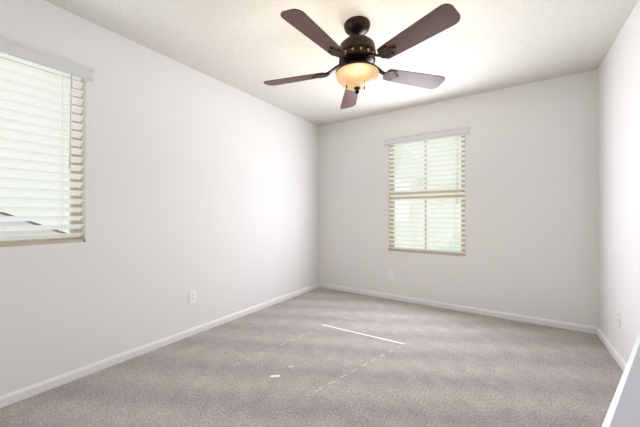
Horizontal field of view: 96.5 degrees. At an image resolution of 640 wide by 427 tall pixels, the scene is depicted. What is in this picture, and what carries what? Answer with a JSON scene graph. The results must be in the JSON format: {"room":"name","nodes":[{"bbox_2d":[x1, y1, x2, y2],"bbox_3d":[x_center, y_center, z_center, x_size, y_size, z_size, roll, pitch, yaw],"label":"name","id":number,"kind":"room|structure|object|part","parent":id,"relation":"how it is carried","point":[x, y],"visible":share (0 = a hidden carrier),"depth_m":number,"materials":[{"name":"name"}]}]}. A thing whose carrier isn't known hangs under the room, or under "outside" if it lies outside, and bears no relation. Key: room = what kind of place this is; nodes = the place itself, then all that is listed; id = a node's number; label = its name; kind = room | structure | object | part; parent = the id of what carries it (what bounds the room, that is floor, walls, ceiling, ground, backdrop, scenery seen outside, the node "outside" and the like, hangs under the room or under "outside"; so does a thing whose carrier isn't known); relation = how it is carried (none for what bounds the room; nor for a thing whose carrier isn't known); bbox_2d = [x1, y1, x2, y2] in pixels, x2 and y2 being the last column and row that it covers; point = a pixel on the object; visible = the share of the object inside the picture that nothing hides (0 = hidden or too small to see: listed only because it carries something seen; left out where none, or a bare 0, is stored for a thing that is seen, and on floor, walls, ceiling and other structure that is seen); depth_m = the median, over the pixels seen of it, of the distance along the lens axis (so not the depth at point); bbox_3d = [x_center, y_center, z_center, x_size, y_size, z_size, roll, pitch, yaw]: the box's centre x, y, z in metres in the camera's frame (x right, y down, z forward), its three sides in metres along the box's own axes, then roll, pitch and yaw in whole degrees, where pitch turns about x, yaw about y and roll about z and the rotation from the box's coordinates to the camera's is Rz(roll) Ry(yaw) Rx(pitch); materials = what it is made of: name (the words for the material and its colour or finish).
{"room":"empty bedroom","nodes":[
{"label":"empty bedroom","id":0,"kind":"room"},
{"bbox_2d":[0,0,318,395],"bbox_3d":[-1.305,-0.111,2.537,0.140,2.440,4.730,0,0,34],"label":"wall","id":1,"kind":"structure","parent":0,"point":[192,180],"depth_m":2.31,"materials":[{"name":"white paint"}]},
{"bbox_2d":[0,52,83,246],"bbox_3d":[-2.005,-0.392,1.490,0.124,1.195,1.220,0,0,34],"label":"window","id":2,"kind":"structure","parent":1,"relation":"in","point":[75,208],"depth_m":1.79,"materials":[{"name":"beige plastic"}]},
{"bbox_2d":[59,72,72,239],"bbox_3d":[-1.970,-0.387,1.471,0.074,1.125,1.071,0,0,34],"label":"blind cords","id":3,"kind":"object","parent":2,"relation":"attached to","point":[62,72],"visible":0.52,"depth_m":1.89,"materials":[{"name":"white fabric"}]},
{"bbox_2d":[0,242,84,248],"bbox_3d":[-1.977,0.199,1.470,0.070,0.013,1.220,0,0,34],"label":"sill","id":4,"kind":"structure","parent":1,"relation":"attached to","point":[13,247],"depth_m":1.77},
{"bbox_2d":[0,36,93,80],"bbox_3d":[-1.934,-0.962,1.445,0.026,0.080,1.296,0,0,34],"label":"window valance","id":5,"kind":"object","parent":1,"relation":"attached to","point":[7,46],"visible":1,"depth_m":1.77,"materials":[{"name":"white"}]},
{"bbox_2d":[0,283,319,407],"bbox_3d":[-1.245,1.078,2.485,0.014,0.062,4.436,0,0,34],"label":"baseboard","id":6,"kind":"structure","parent":1,"relation":"attached to","point":[18,395],"depth_m":2.15,"materials":[{"name":"white wood"}]},
{"bbox_2d":[189,289,195,303],"bbox_3d":[-1.165,0.759,2.612,0.008,0.114,0.070,0,0,34],"label":"outlet","id":7,"kind":"object","parent":1,"relation":"attached to","point":[192,294],"visible":1,"depth_m":2.61,"materials":[{"name":"white plastic"}]},
{"bbox_2d":[0,287,622,426],"bbox_3d":[0.037,1.166,1.634,3.372,0.120,4.730,0,0,34],"label":"floor","id":8,"kind":"structure","parent":0,"point":[318,357],"depth_m":1.95,"materials":[{"name":"grey carpet"}]},
{"bbox_2d":[44,0,638,126],"bbox_3d":[0.037,-1.394,1.643,3.372,0.120,4.730,0,0,34],"label":"ceiling","id":9,"kind":"structure","parent":0,"point":[242,45],"depth_m":2.20,"materials":[{"name":"paint"}]},
{"bbox_2d":[264,3,460,108],"bbox_3d":[0.228,-1.086,1.976,1.390,0.494,1.344,0,0,34],"label":"fan","id":10,"kind":"object","parent":9,"relation":"hanging from","point":[356,70],"visible":1,"depth_m":1.89,"materials":[{"name":"brown wood"}]},
{"bbox_3d":[0.261,-0.937,2.011,0.300,0.100,0.300,0,0,34],"label":"lamp shade","id":11,"kind":"part","parent":10,"relation":"part of","materials":[{"name":"beige glass"}]},
{"bbox_2d":[319,69,598,326],"bbox_3d":[1.314,-0.108,3.546,3.092,2.440,0.140,0,0,34],"label":"wall","id":12,"kind":"structure","parent":0,"point":[531,149],"depth_m":3.07,"materials":[{"name":"white paint"}]},
{"bbox_2d":[388,269,392,277],"bbox_3d":[0.921,0.786,3.717,0.070,0.114,0.008,0,0,34],"label":"outlet","id":13,"kind":"object","parent":12,"relation":"attached to","point":[390,272],"visible":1,"depth_m":3.72,"materials":[{"name":"white plastic"}]},
{"bbox_2d":[384,126,468,144],"bbox_3d":[1.259,-0.938,3.481,0.991,0.080,0.026,0,0,34],"label":"valance","id":14,"kind":"object","parent":12,"relation":"attached to","point":[461,130],"depth_m":3.44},
{"bbox_2d":[393,135,457,227],"bbox_3d":[1.288,-0.227,3.515,0.766,1.398,0.076,0,0,34],"label":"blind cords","id":15,"kind":"object","parent":14,"relation":"hanging from","point":[457,135],"depth_m":3.36,"materials":[{"name":"white fabric"}]},
{"bbox_2d":[388,134,464,256],"bbox_3d":[1.306,-0.232,3.549,0.915,1.468,0.124,0,0,34],"label":"window","id":16,"kind":"structure","parent":12,"relation":"in","point":[425,194],"depth_m":3.51,"materials":[{"name":"beige plastic"}]},
{"bbox_2d":[388,251,464,257],"bbox_3d":[1.288,0.497,3.519,0.915,0.012,0.070,0,0,34],"label":"sill","id":17,"kind":"structure","parent":12,"relation":"attached to","point":[388,251],"depth_m":3.46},
{"bbox_2d":[319,283,598,333],"bbox_3d":[1.271,1.081,3.477,3.092,0.062,0.014,0,0,34],"label":"baseboard","id":18,"kind":"structure","parent":12,"relation":"attached to","point":[559,324],"depth_m":3.17,"materials":[{"name":"white wood"}]},
{"bbox_2d":[598,0,639,363],"bbox_3d":[1.380,-0.117,0.739,0.140,2.440,4.730,0,0,34],"label":"wall","id":19,"kind":"structure","parent":0,"point":[619,71],"depth_m":2.09,"materials":[{"name":"white paint"}]},
{"bbox_2d":[597,328,625,371],"bbox_3d":[1.312,1.072,0.772,0.014,0.062,4.436,0,0,34],"label":"baseboard","id":20,"kind":"structure","parent":19,"relation":"attached to","point":[609,346],"depth_m":2.24,"materials":[{"name":"white wood"}]},
{"bbox_2d":[617,309,620,326],"bbox_3d":[2.222,0.775,2.126,0.008,0.114,0.070,0,0,34],"label":"outlet","id":21,"kind":"object","parent":19,"relation":"attached to","point":[618,311],"visible":1,"depth_m":2.12,"materials":[{"name":"white plastic"}]},
{"bbox_2d":[602,332,639,426],"bbox_3d":[0.229,0.651,0.168,1.460,0.900,0.115,0,0,-38],"label":"half wall cap","id":22,"kind":"object","parent":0,"point":[624,409],"depth_m":0.31,"materials":[{"name":"white"}]},
{"label":"outside","id":23,"kind":"structure","parent":0,"visible":0},
{"bbox_2d":[0,212,65,235],"bbox_3d":[-2.448,0.231,2.025,0.010,1.953,2.820,0,0,34],"label":"neighboring house","id":24,"kind":"structure","parent":23,"point":[13,223],"depth_m":2.22,"materials":[{"name":"grey"}]},
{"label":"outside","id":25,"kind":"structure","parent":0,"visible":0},
{"bbox_2d":[395,136,460,250],"bbox_3d":[1.847,-0.229,4.357,5.915,5.468,0.001,0,0,34],"label":"sky","id":26,"kind":"structure","parent":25,"point":[451,157],"depth_m":4.45,"materials":[{"name":"white"}]},
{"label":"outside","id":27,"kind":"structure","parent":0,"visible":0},
{"bbox_2d":[0,66,69,232],"bbox_3d":[-2.812,-0.390,2.031,0.001,5.195,6.220,0,0,34],"label":"sky","id":28,"kind":"structure","parent":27,"point":[3,116],"depth_m":2.50,"materials":[{"name":"white"}]}
]}

